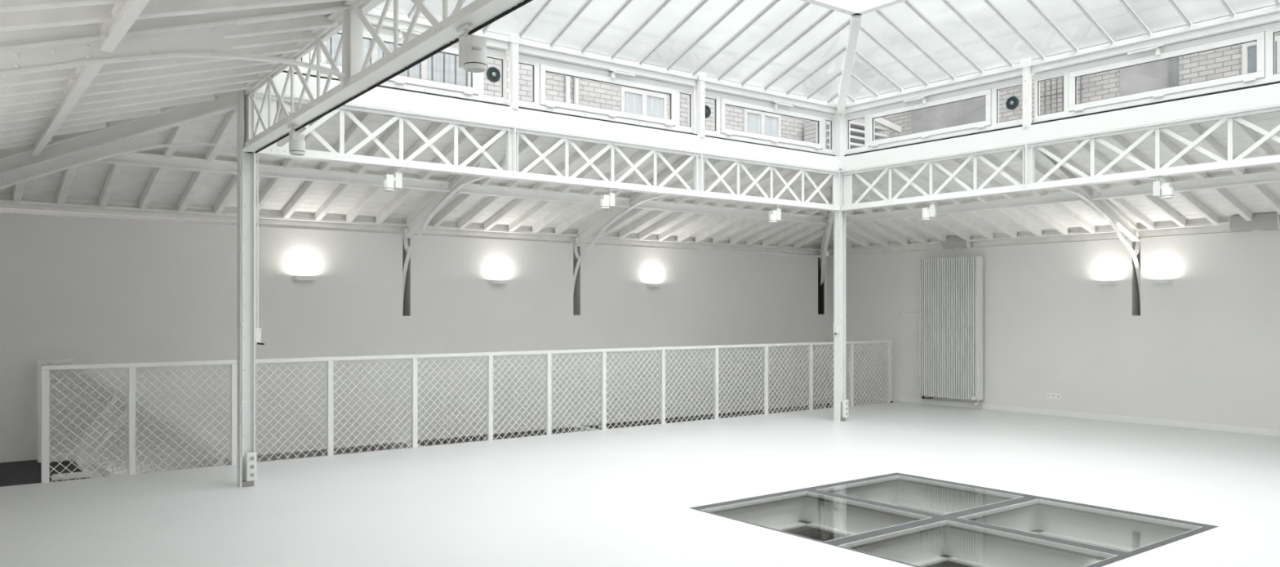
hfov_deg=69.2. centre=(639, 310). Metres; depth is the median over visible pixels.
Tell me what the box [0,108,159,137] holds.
rafter
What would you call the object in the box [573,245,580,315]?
channel
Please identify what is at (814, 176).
rafter
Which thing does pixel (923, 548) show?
beam
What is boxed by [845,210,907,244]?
rafter
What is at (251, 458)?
socket
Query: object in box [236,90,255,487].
column
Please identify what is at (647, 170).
rafter
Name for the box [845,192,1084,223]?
purlin
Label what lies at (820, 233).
rafter
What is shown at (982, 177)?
rafter
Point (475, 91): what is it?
window
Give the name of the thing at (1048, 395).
wall socket
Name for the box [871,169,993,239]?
rafter
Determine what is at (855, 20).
bar
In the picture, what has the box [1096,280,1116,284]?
wall lamp
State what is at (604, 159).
rafter
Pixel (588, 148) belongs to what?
rafter
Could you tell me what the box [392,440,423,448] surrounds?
joist
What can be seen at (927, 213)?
spotlight
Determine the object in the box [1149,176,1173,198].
spotlight
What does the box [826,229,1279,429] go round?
wall
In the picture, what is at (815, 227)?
rafter
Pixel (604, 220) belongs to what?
rafter
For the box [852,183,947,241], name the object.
rafter
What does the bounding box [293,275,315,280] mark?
wall lamp
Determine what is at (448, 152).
rafter
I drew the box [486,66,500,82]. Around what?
fan
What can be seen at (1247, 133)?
rafter
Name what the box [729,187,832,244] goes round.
rafter
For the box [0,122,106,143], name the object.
rafter
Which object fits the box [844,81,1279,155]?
trim
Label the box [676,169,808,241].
rafter
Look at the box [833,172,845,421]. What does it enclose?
column
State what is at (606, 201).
spotlight
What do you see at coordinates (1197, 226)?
trim
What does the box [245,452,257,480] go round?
power outlet
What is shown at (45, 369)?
mesh railing
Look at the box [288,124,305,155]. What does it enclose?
spotlight
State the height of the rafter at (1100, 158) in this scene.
0.910 m
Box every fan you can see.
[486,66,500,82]
[705,104,711,118]
[1005,96,1018,110]
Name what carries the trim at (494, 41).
on the post at (839, 120)
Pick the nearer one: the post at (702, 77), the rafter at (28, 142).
the rafter at (28, 142)
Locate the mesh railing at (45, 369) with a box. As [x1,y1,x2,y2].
[40,339,892,483]
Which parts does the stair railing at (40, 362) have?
post, panel, rail, post, post, panel, post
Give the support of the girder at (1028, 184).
attached to the column at (839, 339)
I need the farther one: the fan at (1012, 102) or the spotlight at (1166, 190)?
the fan at (1012, 102)
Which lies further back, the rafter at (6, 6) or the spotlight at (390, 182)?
the spotlight at (390, 182)
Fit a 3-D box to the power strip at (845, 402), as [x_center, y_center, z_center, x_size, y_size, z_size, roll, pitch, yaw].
[2.886,1.375,13.029,0.084,0.245,0.048,0,0,-38]
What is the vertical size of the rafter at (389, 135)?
0.910 m
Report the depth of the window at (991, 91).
11.90 m
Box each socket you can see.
[248,455,255,461]
[248,463,255,469]
[248,471,255,478]
[1045,392,1061,399]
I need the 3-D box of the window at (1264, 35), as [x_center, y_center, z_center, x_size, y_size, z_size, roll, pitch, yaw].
[5.462,-2.480,9.739,0.135,0.584,2.800,0,0,-38]
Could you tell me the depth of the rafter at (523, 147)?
11.51 m
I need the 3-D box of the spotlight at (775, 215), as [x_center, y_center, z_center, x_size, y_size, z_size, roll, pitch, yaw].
[1.800,-1.282,12.298,0.224,0.236,0.112,0,0,-38]
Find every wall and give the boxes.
[0,208,820,315]
[0,212,826,471]
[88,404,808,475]
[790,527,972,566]
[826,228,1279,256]
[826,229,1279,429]
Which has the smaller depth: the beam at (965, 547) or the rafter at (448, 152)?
the beam at (965, 547)
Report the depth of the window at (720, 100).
12.28 m
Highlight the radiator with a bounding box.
[919,256,983,404]
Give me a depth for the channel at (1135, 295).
12.89 m
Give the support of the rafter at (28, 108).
attached to the ceiling
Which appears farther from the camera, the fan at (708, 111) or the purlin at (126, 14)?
the fan at (708, 111)
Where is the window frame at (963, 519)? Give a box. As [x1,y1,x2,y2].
[689,471,1218,566]
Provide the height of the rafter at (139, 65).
0.910 m
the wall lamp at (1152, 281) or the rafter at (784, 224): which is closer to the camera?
the wall lamp at (1152, 281)
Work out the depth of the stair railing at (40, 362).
9.91 m
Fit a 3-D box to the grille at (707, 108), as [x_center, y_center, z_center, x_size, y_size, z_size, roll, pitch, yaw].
[0.830,-2.502,11.656,0.131,0.131,0.009,0,0,-38]
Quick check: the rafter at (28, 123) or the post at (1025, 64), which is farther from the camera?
the post at (1025, 64)
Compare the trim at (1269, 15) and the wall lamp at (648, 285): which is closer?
the trim at (1269, 15)
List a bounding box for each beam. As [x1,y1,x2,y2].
[0,0,346,31]
[0,90,238,189]
[257,71,839,171]
[800,497,1102,566]
[853,505,1044,566]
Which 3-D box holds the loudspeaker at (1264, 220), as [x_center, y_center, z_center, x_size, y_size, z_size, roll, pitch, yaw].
[7.701,-1.102,11.599,0.177,0.200,0.545,0,0,-38]
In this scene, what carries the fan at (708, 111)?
attached to the window at (720, 100)
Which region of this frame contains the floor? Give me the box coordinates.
[0,394,1279,566]
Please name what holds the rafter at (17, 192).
attached to the ceiling at (88, 180)
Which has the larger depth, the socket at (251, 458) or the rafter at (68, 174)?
the rafter at (68, 174)
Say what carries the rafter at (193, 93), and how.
attached to the ceiling
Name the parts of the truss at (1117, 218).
spandrel plate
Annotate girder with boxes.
[238,0,532,153]
[252,90,840,211]
[840,104,1279,211]
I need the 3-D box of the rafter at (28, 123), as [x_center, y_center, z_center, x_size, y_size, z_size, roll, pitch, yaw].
[-4.782,-1.530,7.413,2.577,0.848,0.070,0,0,-38]
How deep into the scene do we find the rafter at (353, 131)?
10.04 m
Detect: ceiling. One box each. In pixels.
[0,101,1279,246]
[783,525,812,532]
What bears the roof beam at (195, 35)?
attached to the wall
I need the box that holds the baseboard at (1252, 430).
[898,395,1279,436]
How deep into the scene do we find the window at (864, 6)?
10.57 m
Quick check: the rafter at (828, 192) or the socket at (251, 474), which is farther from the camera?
the rafter at (828, 192)
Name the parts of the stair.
handrail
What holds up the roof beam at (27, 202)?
on the wall at (86, 290)
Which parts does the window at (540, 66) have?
sash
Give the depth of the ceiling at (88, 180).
10.98 m
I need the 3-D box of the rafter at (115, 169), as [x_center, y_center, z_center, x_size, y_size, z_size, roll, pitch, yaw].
[-5.203,-1.440,9.229,0.070,0.667,1.960,0,0,-38]
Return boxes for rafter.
[0,0,153,13]
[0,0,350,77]
[0,42,306,88]
[0,53,286,97]
[0,64,278,107]
[0,73,261,115]
[0,82,250,124]
[0,93,215,131]
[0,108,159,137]
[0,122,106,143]
[0,136,53,149]
[12,182,24,202]
[34,29,321,72]
[56,166,75,204]
[98,141,132,207]
[138,123,188,209]
[177,109,236,212]
[213,102,290,214]
[223,13,338,39]
[256,115,327,213]
[282,112,374,217]
[315,118,411,220]
[346,122,447,222]
[375,126,480,223]
[402,130,506,314]
[431,134,544,226]
[457,138,573,228]
[483,142,600,230]
[508,146,628,231]
[532,149,649,232]
[555,152,679,234]
[573,155,693,294]
[598,159,724,236]
[618,163,746,238]
[639,164,767,239]
[657,167,787,239]
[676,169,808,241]
[695,172,826,242]
[712,175,832,243]
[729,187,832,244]
[746,199,831,245]
[762,210,829,246]
[777,223,826,247]
[793,228,825,248]
[819,194,833,285]
[831,235,852,248]
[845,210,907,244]
[845,222,888,246]
[845,230,869,247]
[852,173,970,240]
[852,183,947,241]
[852,197,927,244]
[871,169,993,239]
[895,165,1017,237]
[920,163,1041,235]
[947,158,1067,234]
[977,154,1095,232]
[1005,150,1119,230]
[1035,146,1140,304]
[1041,145,1154,228]
[1070,140,1186,226]
[1105,134,1218,224]
[1142,130,1253,220]
[1182,123,1279,214]
[1226,119,1279,173]
[1271,111,1279,122]
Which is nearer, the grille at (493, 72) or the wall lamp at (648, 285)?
the grille at (493, 72)
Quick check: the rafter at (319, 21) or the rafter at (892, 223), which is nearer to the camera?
the rafter at (319, 21)
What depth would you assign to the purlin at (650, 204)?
13.71 m
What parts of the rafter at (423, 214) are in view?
spandrel plate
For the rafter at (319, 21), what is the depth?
5.99 m
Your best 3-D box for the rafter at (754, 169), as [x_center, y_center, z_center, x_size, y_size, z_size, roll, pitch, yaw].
[0.860,-1.561,13.359,0.070,0.910,2.789,0,0,-38]
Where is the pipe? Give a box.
[255,155,264,344]
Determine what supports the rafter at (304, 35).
attached to the ceiling
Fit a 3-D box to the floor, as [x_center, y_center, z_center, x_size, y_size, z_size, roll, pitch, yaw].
[1.718,1.703,7.275,14.845,0.300,14.950,0,0,-38]
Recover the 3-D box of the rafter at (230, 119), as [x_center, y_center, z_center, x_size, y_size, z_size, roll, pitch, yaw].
[-4.339,-1.561,9.369,0.070,0.910,2.789,0,0,-38]
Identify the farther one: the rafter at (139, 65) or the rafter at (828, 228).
the rafter at (828, 228)
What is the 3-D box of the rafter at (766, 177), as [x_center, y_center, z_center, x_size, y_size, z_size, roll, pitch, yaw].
[1.165,-1.561,13.594,0.070,0.910,2.789,0,0,-38]
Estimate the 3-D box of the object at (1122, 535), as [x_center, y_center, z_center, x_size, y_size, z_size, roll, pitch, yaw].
[2.274,1.725,6.986,2.611,0.235,2.791,0,0,-38]
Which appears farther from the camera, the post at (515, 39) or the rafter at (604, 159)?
the rafter at (604, 159)
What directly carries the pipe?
attached to the column at (246, 162)
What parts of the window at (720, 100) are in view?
sash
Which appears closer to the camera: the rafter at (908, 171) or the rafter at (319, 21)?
the rafter at (319, 21)
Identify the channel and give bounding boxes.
[402,235,409,315]
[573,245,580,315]
[817,257,823,314]
[1132,240,1140,315]
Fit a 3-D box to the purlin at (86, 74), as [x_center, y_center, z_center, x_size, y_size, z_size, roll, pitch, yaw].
[-4.242,-1.468,6.791,0.074,0.118,4.160,0,0,-38]
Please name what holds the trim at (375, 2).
on the girder at (361, 78)
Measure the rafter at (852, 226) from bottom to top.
0.456 m
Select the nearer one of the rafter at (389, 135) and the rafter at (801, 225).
the rafter at (389, 135)
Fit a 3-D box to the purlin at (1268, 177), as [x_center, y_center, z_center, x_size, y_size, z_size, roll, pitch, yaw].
[6.656,-1.468,10.617,0.090,0.118,2.940,0,0,-38]
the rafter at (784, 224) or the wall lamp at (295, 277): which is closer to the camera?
the wall lamp at (295, 277)
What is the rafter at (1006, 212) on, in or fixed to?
attached to the ceiling at (88, 180)
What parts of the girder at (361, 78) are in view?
post plate, post plate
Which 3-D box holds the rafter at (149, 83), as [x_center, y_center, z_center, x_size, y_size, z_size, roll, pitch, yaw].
[-4.019,-1.561,6.592,2.789,0.910,0.070,0,0,-38]
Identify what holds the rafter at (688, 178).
attached to the ceiling at (88, 180)
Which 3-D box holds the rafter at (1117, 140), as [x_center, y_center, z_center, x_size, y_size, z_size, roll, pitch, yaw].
[6.253,-1.561,11.047,2.931,0.910,0.070,0,0,-38]
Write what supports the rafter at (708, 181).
attached to the ceiling at (88, 180)
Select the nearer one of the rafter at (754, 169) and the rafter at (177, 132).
the rafter at (177, 132)
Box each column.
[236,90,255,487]
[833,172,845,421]
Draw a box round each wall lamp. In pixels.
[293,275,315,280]
[490,280,508,284]
[646,283,662,287]
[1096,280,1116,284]
[1150,279,1172,283]
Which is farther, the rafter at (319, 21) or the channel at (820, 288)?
the channel at (820, 288)
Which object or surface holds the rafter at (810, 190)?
attached to the ceiling at (88, 180)
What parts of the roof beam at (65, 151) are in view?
spandrel plate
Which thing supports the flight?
on the floor
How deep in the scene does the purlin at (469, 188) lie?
11.73 m
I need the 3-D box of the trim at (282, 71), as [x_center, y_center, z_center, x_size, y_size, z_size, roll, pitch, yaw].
[-0.379,-2.092,10.709,8.080,0.189,0.068,0,0,-38]
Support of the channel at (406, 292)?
in the wall at (86, 290)
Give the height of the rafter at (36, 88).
0.910 m
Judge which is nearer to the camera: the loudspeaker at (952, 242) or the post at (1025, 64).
the post at (1025, 64)
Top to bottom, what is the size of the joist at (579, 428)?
0.151 m
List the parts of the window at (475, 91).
sash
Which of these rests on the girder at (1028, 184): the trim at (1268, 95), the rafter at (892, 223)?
the trim at (1268, 95)
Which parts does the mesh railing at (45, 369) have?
post, panel, post, panel, post, panel, post, panel, post, panel, rail, post, panel, post, panel, post, panel, post, panel, post, panel, post, panel, post, panel, post, panel, post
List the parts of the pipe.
drive rod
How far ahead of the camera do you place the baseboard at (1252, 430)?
13.11 m
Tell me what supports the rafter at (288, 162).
attached to the ceiling at (88, 180)
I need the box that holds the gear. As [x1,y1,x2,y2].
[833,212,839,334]
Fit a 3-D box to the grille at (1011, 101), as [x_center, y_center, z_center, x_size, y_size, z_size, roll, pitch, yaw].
[4.448,-2.482,11.091,0.009,0.131,0.131,0,0,-38]
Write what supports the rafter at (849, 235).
attached to the ceiling at (88, 180)
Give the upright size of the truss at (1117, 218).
2.120 m
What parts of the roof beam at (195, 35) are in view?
spandrel plate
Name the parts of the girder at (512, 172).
post plate, post plate, post plate, post plate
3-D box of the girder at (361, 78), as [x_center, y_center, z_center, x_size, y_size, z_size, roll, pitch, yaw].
[-0.998,-1.668,4.768,0.130,0.558,8.544,0,0,-36]
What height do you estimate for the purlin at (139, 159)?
0.118 m
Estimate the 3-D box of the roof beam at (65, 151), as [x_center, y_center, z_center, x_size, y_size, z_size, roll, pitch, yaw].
[-5.523,-1.385,8.500,4.004,1.250,0.090,0,0,7]
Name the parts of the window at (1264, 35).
sash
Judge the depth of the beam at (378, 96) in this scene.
10.15 m
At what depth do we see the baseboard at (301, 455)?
12.85 m
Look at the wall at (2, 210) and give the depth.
11.30 m
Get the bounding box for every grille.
[488,67,498,79]
[705,106,709,115]
[1007,97,1016,108]
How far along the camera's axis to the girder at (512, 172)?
9.99 m
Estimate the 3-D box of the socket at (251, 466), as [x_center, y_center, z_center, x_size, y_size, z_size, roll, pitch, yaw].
[-3.415,1.375,8.165,0.054,0.054,0.003,0,0,-38]
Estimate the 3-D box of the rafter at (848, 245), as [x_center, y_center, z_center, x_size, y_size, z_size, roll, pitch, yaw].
[3.596,-1.218,16.533,0.466,0.223,0.070,0,0,-38]
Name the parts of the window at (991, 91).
sash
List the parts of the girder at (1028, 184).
post plate, post plate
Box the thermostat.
[898,309,919,315]
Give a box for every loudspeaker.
[940,235,970,248]
[1228,212,1279,231]
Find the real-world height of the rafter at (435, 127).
0.910 m
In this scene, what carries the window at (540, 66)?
on the trim at (282, 71)
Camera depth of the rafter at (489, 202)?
11.80 m
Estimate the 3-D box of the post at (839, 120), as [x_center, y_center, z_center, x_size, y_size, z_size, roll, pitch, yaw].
[2.818,-2.397,13.071,0.197,0.900,0.265,0,0,7]
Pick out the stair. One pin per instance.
(856, 129)
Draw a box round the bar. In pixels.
[835,14,861,115]
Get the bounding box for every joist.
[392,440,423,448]
[563,425,597,432]
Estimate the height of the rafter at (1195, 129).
0.910 m
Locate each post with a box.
[510,32,520,109]
[697,71,706,137]
[833,108,846,168]
[1020,57,1031,128]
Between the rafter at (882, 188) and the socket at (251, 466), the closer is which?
the socket at (251, 466)
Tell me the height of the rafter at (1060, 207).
0.910 m
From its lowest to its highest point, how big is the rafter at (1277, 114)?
0.910 m
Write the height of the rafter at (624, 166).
0.910 m
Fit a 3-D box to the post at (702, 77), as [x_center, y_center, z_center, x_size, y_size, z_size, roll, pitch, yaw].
[0.758,-2.531,11.436,0.114,0.800,0.072,0,0,-38]
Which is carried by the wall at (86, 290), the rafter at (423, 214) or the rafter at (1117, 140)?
the rafter at (423, 214)
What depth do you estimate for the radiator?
14.91 m
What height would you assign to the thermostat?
0.090 m
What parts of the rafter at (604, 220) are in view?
spandrel plate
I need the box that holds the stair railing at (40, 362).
[36,357,231,475]
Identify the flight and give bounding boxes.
[38,453,114,481]
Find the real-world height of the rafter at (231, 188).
0.910 m
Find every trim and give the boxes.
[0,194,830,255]
[282,71,835,155]
[297,0,385,60]
[364,8,836,114]
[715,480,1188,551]
[827,217,1230,255]
[840,83,1279,171]
[844,4,1279,114]
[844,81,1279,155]
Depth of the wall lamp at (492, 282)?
12.90 m
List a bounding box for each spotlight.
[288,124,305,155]
[382,167,405,191]
[456,23,486,72]
[599,188,617,208]
[768,204,782,222]
[921,200,938,220]
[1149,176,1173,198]
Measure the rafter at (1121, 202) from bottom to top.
0.910 m
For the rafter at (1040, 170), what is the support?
attached to the ceiling at (88, 180)
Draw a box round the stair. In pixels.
[804,97,902,148]
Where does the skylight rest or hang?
on the trim at (494, 41)
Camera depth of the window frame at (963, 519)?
7.09 m
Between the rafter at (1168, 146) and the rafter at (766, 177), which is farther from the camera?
the rafter at (766, 177)
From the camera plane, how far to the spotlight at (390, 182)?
9.03 m
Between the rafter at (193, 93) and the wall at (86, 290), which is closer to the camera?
the rafter at (193, 93)
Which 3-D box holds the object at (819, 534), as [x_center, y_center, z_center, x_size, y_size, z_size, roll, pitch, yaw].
[2.721,3.333,7.131,11.200,2.840,11.200,0,0,-38]
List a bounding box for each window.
[283,24,506,104]
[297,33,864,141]
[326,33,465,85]
[508,53,694,133]
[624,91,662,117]
[693,88,834,155]
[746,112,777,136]
[845,75,1031,155]
[847,0,1279,102]
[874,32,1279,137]
[1034,21,1279,123]
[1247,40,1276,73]
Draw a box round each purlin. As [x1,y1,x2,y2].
[30,63,104,155]
[92,152,449,191]
[99,0,149,52]
[456,183,630,207]
[633,200,828,224]
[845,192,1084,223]
[1091,170,1279,199]
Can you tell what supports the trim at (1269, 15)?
on the post at (839, 120)

